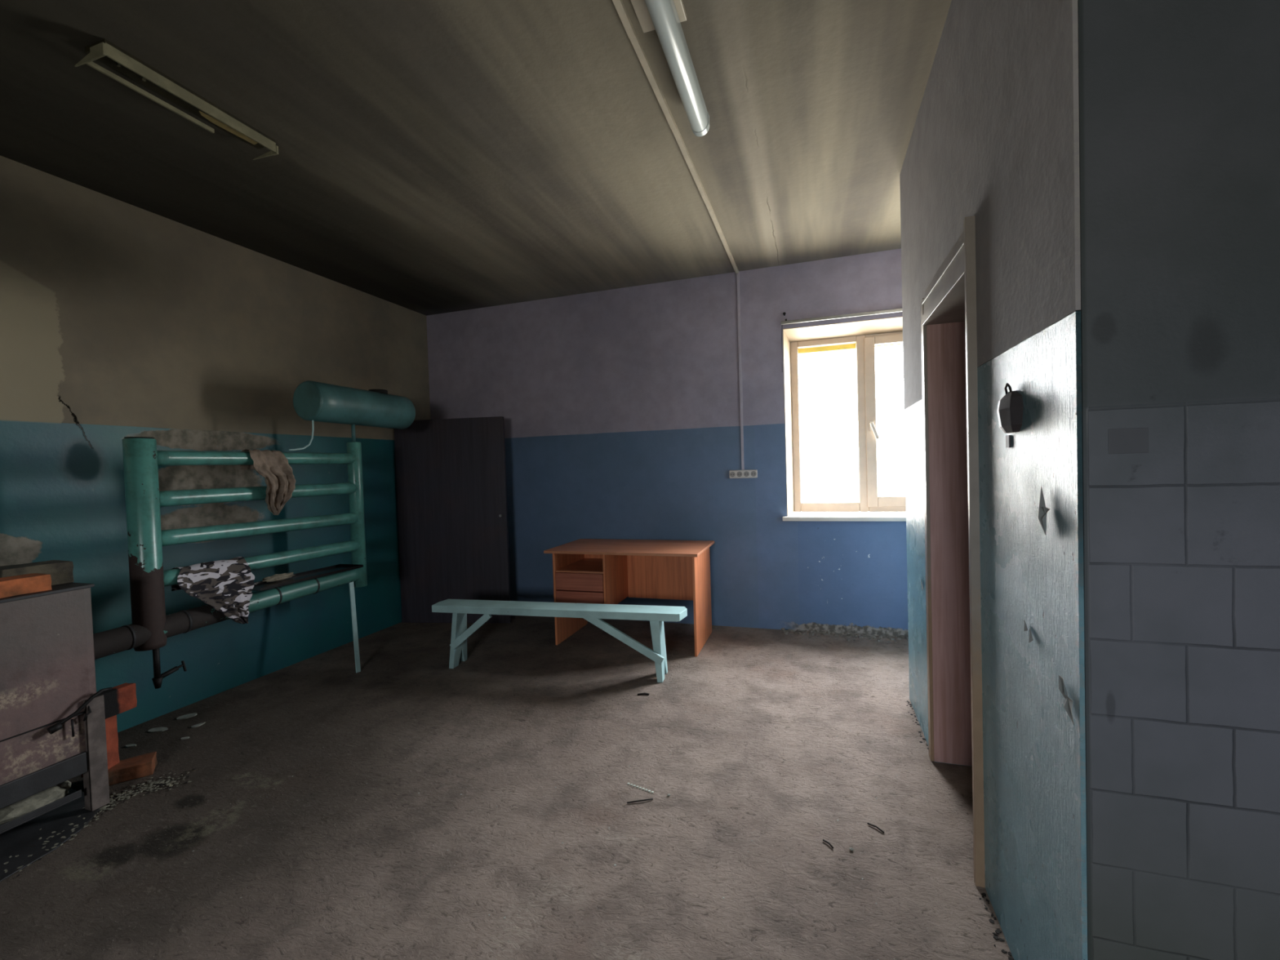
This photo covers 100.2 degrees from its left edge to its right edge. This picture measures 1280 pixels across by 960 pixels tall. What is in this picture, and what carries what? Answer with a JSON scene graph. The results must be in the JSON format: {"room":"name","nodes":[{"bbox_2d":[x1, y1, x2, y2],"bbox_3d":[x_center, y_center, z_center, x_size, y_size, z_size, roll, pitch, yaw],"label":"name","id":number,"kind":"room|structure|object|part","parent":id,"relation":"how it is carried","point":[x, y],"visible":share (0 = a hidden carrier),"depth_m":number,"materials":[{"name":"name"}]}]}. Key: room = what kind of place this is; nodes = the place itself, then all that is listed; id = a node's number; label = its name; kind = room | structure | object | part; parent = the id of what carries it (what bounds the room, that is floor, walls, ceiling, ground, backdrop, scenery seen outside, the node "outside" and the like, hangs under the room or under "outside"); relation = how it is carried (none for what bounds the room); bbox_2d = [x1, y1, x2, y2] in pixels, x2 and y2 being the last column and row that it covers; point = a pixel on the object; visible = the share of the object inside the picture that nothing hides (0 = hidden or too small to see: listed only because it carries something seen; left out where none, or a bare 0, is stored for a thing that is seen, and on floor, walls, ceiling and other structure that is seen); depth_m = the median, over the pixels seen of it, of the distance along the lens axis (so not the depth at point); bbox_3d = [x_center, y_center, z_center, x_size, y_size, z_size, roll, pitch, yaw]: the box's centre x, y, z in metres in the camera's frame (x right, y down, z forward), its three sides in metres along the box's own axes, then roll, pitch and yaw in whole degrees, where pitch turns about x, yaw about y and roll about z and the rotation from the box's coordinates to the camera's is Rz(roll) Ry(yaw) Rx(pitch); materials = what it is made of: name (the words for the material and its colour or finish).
{"room":"boiler room","nodes":[
{"label":"boiler room","id":0,"kind":"room"},
{"bbox_2d":[0,155,430,732],"bbox_3d":[-3.532,-0.057,2.177,0.300,3.123,7.552,-1,1,18],"label":"wall","id":1,"kind":"structure","parent":0,"point":[119,319],"depth_m":3.43,"materials":[{"name":"paint"}]},
{"bbox_2d":[0,0,951,315],"bbox_3d":[-0.473,-1.792,1.301,6.931,0.200,7.897,-1,1,18],"label":"ceiling","id":2,"kind":"structure","parent":0,"point":[434,157],"depth_m":2.62,"materials":[{"name":"white paint"}]},
{"bbox_2d":[74,39,278,159],"bbox_3d":[-1.992,-1.639,2.362,0.182,0.065,0.692,-1,1,18],"label":"lamp","id":3,"kind":"object","parent":2,"relation":"attached to","point":[104,51],"visible":1,"depth_m":2.26,"materials":[{"name":"white metal"}]},
{"bbox_3d":[-2.097,-1.618,2.038,0.182,0.045,0.010,-1,1,18],"label":"plate","id":4,"kind":"part","parent":3,"relation":"part of","materials":[{"name":"white metal"}]},
{"bbox_3d":[-2.055,-1.615,2.272,0.009,0.018,0.460,-1,1,18],"label":"rail","id":5,"kind":"part","parent":3,"relation":"part of","materials":[{"name":"white metal"}]},
{"bbox_3d":[-1.879,-1.638,2.683,0.167,0.040,0.012,-1,1,18],"label":"plate","id":6,"kind":"part","parent":3,"relation":"part of","materials":[{"name":"white metal"}]},
{"bbox_2d":[630,0,654,32],"bbox_3d":[0.012,-1.712,1.959,0.046,0.022,0.152,-1,1,18],"label":"ceiling plate","id":7,"kind":"object","parent":2,"relation":"attached to","point":[642,14],"depth_m":1.96,"materials":[{"name":"beige plastic"}]},
{"bbox_2d":[644,0,709,136],"bbox_3d":[0.091,-1.666,1.931,0.084,0.118,1.275,-1,1,18],"label":"lamp","id":8,"kind":"object","parent":2,"relation":"attached to","point":[664,15],"visible":1,"depth_m":2.08,"materials":[{"name":"white plastic"}]},
{"bbox_2d":[673,0,686,22],"bbox_3d":[0.149,-1.716,1.942,0.030,0.022,0.099,-1,1,18],"label":"ceiling plate","id":9,"kind":"object","parent":2,"relation":"attached to","point":[679,5],"depth_m":1.94,"materials":[{"name":"beige plastic"}]},
{"bbox_2d":[0,615,1013,959],"bbox_3d":[-0.372,1.504,1.382,6.931,0.150,7.897,-1,1,18],"label":"floor","id":10,"kind":"structure","parent":0,"point":[133,885],"depth_m":2.23,"materials":[{"name":"concrete"}]},
{"bbox_2d":[0,788,100,881],"bbox_3d":[-2.796,1.484,2.031,0.920,0.006,1.030,-1,1,18],"label":"plate","id":11,"kind":"object","parent":10,"relation":"on","point":[20,840],"visible":0.51,"depth_m":2.21,"materials":[{"name":"metal"}]},
{"bbox_2d":[0,582,112,834],"bbox_3d":[-2.848,0.982,2.087,0.698,0.995,0.917,-1,1,18],"label":"stove","id":12,"kind":"object","parent":11,"relation":"on","point":[53,731],"visible":0.98,"depth_m":2.24,"materials":[{"name":"metal"}]},
{"bbox_2d":[0,573,51,598],"bbox_3d":[-2.622,0.442,2.107,0.123,0.072,0.403,-1,1,15],"label":"brick","id":13,"kind":"object","parent":12,"relation":"on","point":[10,586],"visible":1,"depth_m":2.21,"materials":[{"name":"orange brick"}]},
{"bbox_2d":[0,560,74,585],"bbox_3d":[-2.695,0.423,2.366,0.163,0.101,0.223,-1,2,22],"label":"concrete block","id":14,"kind":"object","parent":12,"relation":"on","point":[60,571],"visible":0.72,"depth_m":2.37,"materials":[{"name":"grey concrete"}]},
{"bbox_3d":[-2.846,1.249,2.092,0.638,0.105,0.850,-1,1,18],"label":"rail","id":15,"kind":"part","parent":12,"relation":"part of","materials":[{"name":"metal"}]},
{"bbox_3d":[-2.883,0.493,2.071,0.663,0.014,0.896,-1,1,18],"label":"plate","id":16,"kind":"part","parent":12,"relation":"part of","materials":[{"name":"metal"}]},
{"bbox_3d":[-2.422,0.994,2.319,0.033,0.122,0.213,-1,1,18],"label":"latch rod","id":17,"kind":"part","parent":12,"relation":"part of","materials":[{"name":"metal"}]},
{"bbox_3d":[-2.436,1.213,2.390,0.054,0.493,0.062,-1,1,18],"label":"leg","id":18,"kind":"part","parent":12,"relation":"part of","materials":[{"name":"metal"}]},
{"bbox_2d":[3,771,191,872],"bbox_3d":[-2.415,1.464,2.305,0.363,0.004,0.789,-1,1,18],"label":"debris","id":19,"kind":"object","parent":10,"relation":"on","point":[111,800],"visible":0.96,"depth_m":2.47,"materials":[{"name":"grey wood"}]},
{"bbox_2d":[16,768,197,876],"bbox_3d":[-2.377,1.463,2.281,0.290,0.004,0.852,-1,1,11],"label":"rubble","id":20,"kind":"object","parent":10,"relation":"on","point":[161,784],"visible":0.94,"depth_m":2.52,"materials":[{"name":"grey stone"}]},
{"bbox_2d":[125,743,136,747],"bbox_3d":[-2.800,1.462,2.943,0.055,0.006,0.029,-2,1,-18],"label":"chip","id":21,"kind":"object","parent":10,"relation":"on","point":[131,744],"visible":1,"depth_m":2.94,"materials":[{"name":"grey stone"}]},
{"bbox_2d":[107,751,157,786],"bbox_3d":[-2.548,1.431,2.633,0.242,0.070,0.123,-3,2,-34],"label":"brick","id":22,"kind":"object","parent":10,"relation":"on","point":[144,765],"visible":0.56,"depth_m":2.62,"materials":[{"name":"orange brick"}]},
{"bbox_2d":[80,715,119,777],"bbox_3d":[-2.602,1.276,2.576,0.071,0.248,0.123,-2,1,-4],"label":"brick","id":23,"kind":"object","parent":22,"relation":"on","point":[112,737],"visible":0.27,"depth_m":2.61,"materials":[{"name":"orange brick"}]},
{"bbox_2d":[97,682,137,719],"bbox_3d":[-2.600,1.090,2.596,0.071,0.125,0.233,-1,1,14],"label":"brick","id":24,"kind":"object","parent":23,"relation":"on","point":[122,698],"visible":0.48,"depth_m":2.63,"materials":[{"name":"orange brick"}]},
{"bbox_2d":[147,727,168,733],"bbox_3d":[-2.811,1.458,3.122,0.102,0.006,0.056,-2,1,8],"label":"chip","id":25,"kind":"object","parent":10,"relation":"on","point":[156,729],"visible":1,"depth_m":3.12,"materials":[{"name":"grey stone"}]},
{"bbox_2d":[176,712,197,719],"bbox_3d":[-2.785,1.453,3.289,0.058,0.006,0.095,0,2,43],"label":"chip","id":26,"kind":"object","parent":10,"relation":"on","point":[189,715],"visible":1,"depth_m":3.28,"materials":[{"name":"grey stone"}]},
{"bbox_2d":[191,721,205,728],"bbox_3d":[-2.611,1.450,3.168,0.030,0.006,0.067,-1,2,38],"label":"chip","id":27,"kind":"object","parent":10,"relation":"on","point":[202,723],"visible":1,"depth_m":3.16,"materials":[{"name":"grey stone"}]},
{"bbox_2d":[93,436,367,688],"bbox_3d":[-2.400,0.591,3.324,0.200,1.709,1.780,-1,1,18],"label":"radiator","id":28,"kind":"object","parent":10,"relation":"on","point":[150,628],"visible":0.9,"depth_m":3.01,"materials":[{"name":"teal metal"}]},
{"bbox_3d":[-2.519,1.026,2.938,0.015,0.061,0.046,-1,2,29],"label":"tap handle","id":29,"kind":"part","parent":28,"relation":"part of","materials":[{"name":"metal"}]},
{"bbox_2d":[170,556,254,623],"bbox_3d":[-2.470,0.670,3.106,0.180,0.390,0.406,-1,1,18],"label":"cloth","id":30,"kind":"object","parent":28,"relation":"on","point":[227,585],"visible":0.99,"depth_m":3.11,"materials":[{"name":"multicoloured fabric"}]},
{"bbox_2d":[240,448,295,515],"bbox_3d":[-2.372,0.013,3.439,0.191,0.422,0.275,-1,1,18],"label":"rag","id":31,"kind":"object","parent":28,"relation":"hanging from","point":[273,466],"visible":0.95,"depth_m":3.42,"materials":[{"name":"beige fabric"}]},
{"bbox_2d":[252,564,363,591],"bbox_3d":[-2.320,0.664,3.705,0.220,0.018,0.790,-1,1,18],"label":"metal tray","id":32,"kind":"object","parent":28,"relation":"on","point":[313,574],"visible":0.82,"depth_m":3.73,"materials":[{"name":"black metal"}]},
{"bbox_2d":[262,572,294,582],"bbox_3d":[-2.423,0.651,3.587,0.065,0.046,0.227,-1,1,18],"label":"lump","id":33,"kind":"object","parent":32,"relation":"on","point":[276,577],"visible":1,"depth_m":3.56,"materials":[{"name":"beige stone"}]},
{"bbox_2d":[288,380,415,450],"bbox_3d":[-2.386,-0.463,4.161,0.659,0.508,1.090,-1,1,18],"label":"tank","id":34,"kind":"object","parent":28,"relation":"on","point":[313,401],"visible":1,"depth_m":3.96,"materials":[{"name":"teal metal"}]},
{"bbox_3d":[-2.182,-0.566,4.182,0.280,0.290,0.917,-1,1,18],"label":"tank","id":35,"kind":"part","parent":34,"relation":"part of","materials":[{"name":"teal metal"}]},
{"bbox_3d":[-2.129,-0.713,4.353,0.140,0.032,0.140,-1,1,18],"label":"filler lid","id":36,"kind":"part","parent":34,"relation":"part of","materials":[{"name":"teal metal"}]},
{"bbox_3d":[-2.131,1.088,3.998,0.034,0.666,0.173,-3,2,-37],"label":"support leg","id":37,"kind":"part","parent":28,"relation":"part of","materials":[{"name":"blue paint"}]},
{"bbox_2d":[394,416,511,623],"bbox_3d":[-1.810,0.397,5.138,1.097,1.965,0.072,-2,1,7],"label":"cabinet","id":38,"kind":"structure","parent":10,"relation":"on","point":[451,473],"depth_m":5.13,"materials":[{"name":"wood"}]},
{"bbox_2d":[431,599,687,682],"bbox_3d":[-0.604,1.140,3.852,1.900,0.470,0.201,-1,1,14],"label":"bench","id":39,"kind":"object","parent":10,"relation":"on","point":[593,613],"visible":1,"depth_m":3.76,"materials":[{"name":"blue paint"}]},
{"bbox_3d":[-1.372,1.185,4.045,0.059,0.418,0.190,-1,1,14],"label":"leg","id":40,"kind":"part","parent":39,"relation":"part of","materials":[{"name":"blue paint"}]},
{"bbox_3d":[0.124,1.147,3.682,0.089,0.418,0.190,-1,1,14],"label":"leg","id":41,"kind":"part","parent":39,"relation":"part of","materials":[{"name":"blue paint"}]},
{"bbox_2d":[192,631,949,959],"bbox_3d":[-0.123,1.378,3.067,2.995,0.002,3.095,-1,1,18],"label":"floor grit","id":42,"kind":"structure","parent":10,"relation":"on","point":[602,631],"depth_m":2.39,"materials":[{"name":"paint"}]},
{"bbox_2d":[543,538,714,656],"bbox_3d":[-0.058,0.948,4.537,1.280,0.787,0.715,-1,1,18],"label":"desk","id":43,"kind":"object","parent":10,"relation":"on","point":[585,571],"visible":0.89,"depth_m":4.49,"materials":[{"name":"orange laminate"}]},
{"bbox_3d":[-0.605,0.971,4.704,0.018,0.765,0.620,-1,1,18],"label":"panel","id":44,"kind":"part","parent":43,"relation":"part of","materials":[{"name":"orange laminate"}]},
{"bbox_2d":[555,558,603,573],"bbox_3d":[-0.404,0.737,4.622,0.426,0.015,0.595,-1,1,18],"label":"shelf","id":45,"kind":"object","parent":43,"relation":"attached to","point":[577,566],"depth_m":4.50,"materials":[{"name":"orange laminate"}]},
{"bbox_3d":[-0.433,0.820,4.526,0.418,0.139,0.402,-1,1,18],"label":"drawer","id":46,"kind":"part","parent":43,"relation":"part of","materials":[{"name":"orange laminate"}]},
{"bbox_3d":[-0.429,0.967,4.529,0.418,0.135,0.402,-1,1,18],"label":"drawer","id":47,"kind":"part","parent":43,"relation":"part of","materials":[{"name":"orange laminate"}]},
{"bbox_3d":[-0.306,0.807,4.914,0.426,0.465,0.016,-1,1,18],"label":"panel","id":48,"kind":"part","parent":43,"relation":"part of","materials":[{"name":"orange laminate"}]},
{"bbox_3d":[0.229,0.801,4.666,0.710,0.475,0.016,-1,1,18],"label":"modesty panel","id":49,"kind":"part","parent":43,"relation":"part of","materials":[{"name":"orange laminate"}]},
{"bbox_3d":[0.508,0.946,4.340,0.018,0.765,0.620,-1,1,18],"label":"panel","id":50,"kind":"part","parent":43,"relation":"part of","materials":[{"name":"orange laminate"}]},
{"bbox_2d":[626,798,653,803],"bbox_3d":[0.000,1.389,2.317,0.114,0.007,0.009,-2,1,-11],"label":"twig","id":51,"kind":"object","parent":10,"relation":"on","point":[648,798],"visible":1,"depth_m":2.31,"materials":[{"name":"brown wood"}]},
{"bbox_2d":[627,782,653,793],"bbox_3d":[0.002,1.390,2.416,0.139,0.004,0.011,-1,2,33],"label":"strip","id":52,"kind":"object","parent":10,"relation":"on","point":[631,784],"visible":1,"depth_m":2.41,"materials":[{"name":"plastic"}]},
{"bbox_2d":[637,692,648,695],"bbox_3d":[0.021,1.361,3.402,0.076,0.012,0.020,-2,1,2],"label":"wood splinter","id":53,"kind":"object","parent":10,"relation":"on","point":[644,693],"visible":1,"depth_m":3.40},
{"bbox_2d":[822,839,833,848],"bbox_3d":[0.712,1.375,2.024,0.010,0.007,0.050,-2,2,-27],"label":"twig","id":54,"kind":"object","parent":10,"relation":"on","point":[824,840],"visible":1,"depth_m":2.02,"materials":[{"name":"brown wood"}]},
{"bbox_2d":[781,627,908,643],"bbox_3d":[1.963,1.274,4.305,1.614,0.021,0.202,-1,1,18],"label":"rubble","id":55,"kind":"object","parent":10,"relation":"on","point":[811,632],"visible":0.63,"depth_m":4.41,"materials":[{"name":"grey concrete"}]},
{"bbox_2d":[867,822,884,833],"bbox_3d":[0.928,1.366,2.104,0.012,0.007,0.069,-3,2,-36],"label":"twig","id":56,"kind":"object","parent":10,"relation":"on","point":[871,824],"visible":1,"depth_m":2.10,"materials":[{"name":"brown wood"}]},
{"bbox_2d":[906,700,1013,959],"bbox_3d":[1.284,1.355,2.236,0.044,0.004,2.040,-1,1,18],"label":"dirt","id":57,"kind":"object","parent":10,"relation":"on","point":[997,931],"visible":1,"depth_m":1.66,"materials":[{"name":"grey soil"}]},
{"bbox_2d":[426,248,908,636],"bbox_3d":[0.795,-0.257,4.914,6.831,3.123,0.345,-1,1,18],"label":"wall","id":58,"kind":"structure","parent":0,"point":[620,408],"depth_m":4.86,"materials":[{"name":"paint"}]},
{"bbox_2d":[612,0,744,470],"bbox_3d":[0.309,-0.894,3.002,0.031,1.731,3.556,-1,1,19],"label":"duct","id":59,"kind":"object","parent":58,"relation":"attached to","point":[619,4],"visible":1,"depth_m":2.77,"materials":[{"name":"beige plastic"}]},
{"bbox_2d":[728,469,757,478],"bbox_3d":[0.903,-0.052,4.683,0.242,0.072,0.041,-1,1,18],"label":"strip","id":60,"kind":"object","parent":58,"relation":"attached to","point":[750,473],"visible":1,"depth_m":4.67,"materials":[{"name":"white plastic"}]},
{"bbox_2d":[729,471,735,476],"bbox_3d":[0.812,-0.049,4.695,0.048,0.048,0.004,-1,1,18],"label":"socket","id":61,"kind":"object","parent":60,"relation":"attached to","point":[731,473],"depth_m":4.69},
{"bbox_2d":[736,471,742,476],"bbox_3d":[0.869,-0.051,4.676,0.048,0.048,0.004,-1,1,18],"label":"socket","id":62,"kind":"object","parent":60,"relation":"attached to","point":[738,473],"depth_m":4.67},
{"bbox_2d":[743,471,749,476],"bbox_3d":[0.927,-0.052,4.657,0.048,0.048,0.004,-1,1,18],"label":"socket","id":63,"kind":"object","parent":60,"relation":"attached to","point":[746,473],"depth_m":4.66,"materials":[{"name":"white plastic"}]},
{"bbox_2d":[751,471,756,476],"bbox_3d":[0.984,-0.053,4.638,0.048,0.048,0.004,-1,1,18],"label":"socket","id":64,"kind":"object","parent":60,"relation":"attached to","point":[753,473],"depth_m":4.64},
{"bbox_2d":[780,307,906,521],"bbox_3d":[2.021,-0.525,4.496,1.610,1.705,0.443,-1,1,18],"label":"window","id":65,"kind":"structure","parent":58,"relation":"in","point":[864,336],"depth_m":4.63,"materials":[{"name":"beige paint"}]},
{"bbox_3d":[1.207,-1.115,4.543,0.009,0.391,0.038,-2,1,10],"label":"cord","id":66,"kind":"part","parent":65,"relation":"part of","materials":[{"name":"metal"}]},
{"bbox_3d":[1.953,-1.154,4.294,1.586,0.435,0.058,-1,1,18],"label":"curtain rail","id":67,"kind":"part","parent":65,"relation":"part of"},
{"bbox_3d":[1.941,-1.341,4.270,1.585,0.028,0.018,-1,1,18],"label":"rail","id":68,"kind":"part","parent":65,"relation":"part of","materials":[{"name":"metal"}]},
{"bbox_3d":[2.010,0.311,4.477,1.565,0.035,0.340,-1,1,18],"label":"sill","id":69,"kind":"part","parent":65,"relation":"part of","materials":[{"name":"white plastic"}]},
{"bbox_3d":[2.005,-0.425,4.575,0.042,0.159,0.088,-3,2,-44],"label":"handle","id":70,"kind":"part","parent":65,"relation":"part of","materials":[{"name":"white plastic"}]},
{"bbox_3d":[2.310,-0.505,4.538,0.737,1.465,0.066,-1,1,18],"label":"sash","id":71,"kind":"part","parent":65,"relation":"part of","materials":[{"name":"white plastic"}]},
{"bbox_2d":[899,0,1087,959],"bbox_3d":[1.316,-0.204,2.120,0.194,3.123,2.204,-1,1,18],"label":"wall","id":72,"kind":"structure","parent":0,"point":[994,140],"depth_m":1.41,"materials":[{"name":"paint"}]},
{"bbox_2d":[920,215,985,888],"bbox_3d":[1.671,0.231,2.038,0.928,2.235,0.847,-1,1,18],"label":"door","id":73,"kind":"structure","parent":72,"relation":"in","point":[948,305],"depth_m":2.49,"materials":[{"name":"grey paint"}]},
{"bbox_3d":[1.459,0.243,2.527,0.196,2.200,0.050,-1,1,18],"label":"frame","id":74,"kind":"part","parent":73,"relation":"part of","materials":[{"name":"grey paint"}]},
{"bbox_3d":[1.201,0.253,1.758,0.208,2.235,0.022,-1,1,18],"label":"frame","id":75,"kind":"part","parent":73,"relation":"part of","materials":[{"name":"grey paint"}]},
{"bbox_2d":[1005,435,1010,447],"bbox_3d":[1.022,-0.107,1.485,0.004,0.034,0.027,-1,1,18],"label":"scrap","id":76,"kind":"object","parent":72,"relation":"attached to","point":[1007,437],"visible":1,"depth_m":1.48,"materials":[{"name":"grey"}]},
{"bbox_2d":[996,382,1023,433],"bbox_3d":[0.993,-0.196,1.450,0.033,0.135,0.143,-1,1,18],"label":"wall holder","id":77,"kind":"object","parent":72,"relation":"attached to","point":[1011,406],"visible":1,"depth_m":1.41,"materials":[{"name":"black metal"}]},
{"bbox_2d":[1077,0,1279,959],"bbox_3d":[1.937,-0.191,0.831,2.127,3.123,0.144,-1,1,18],"label":"tiled wall","id":78,"kind":"structure","parent":0,"point":[1179,100],"depth_m":1.05,"materials":[{"name":"tile"}]},
{"bbox_2d":[1108,427,1148,453],"bbox_3d":[0.977,-0.078,1.071,0.065,0.050,0.002,-1,1,18],"label":"tape patch","id":79,"kind":"object","parent":78,"relation":"attached to","point":[1134,440],"visible":1,"depth_m":1.07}
]}

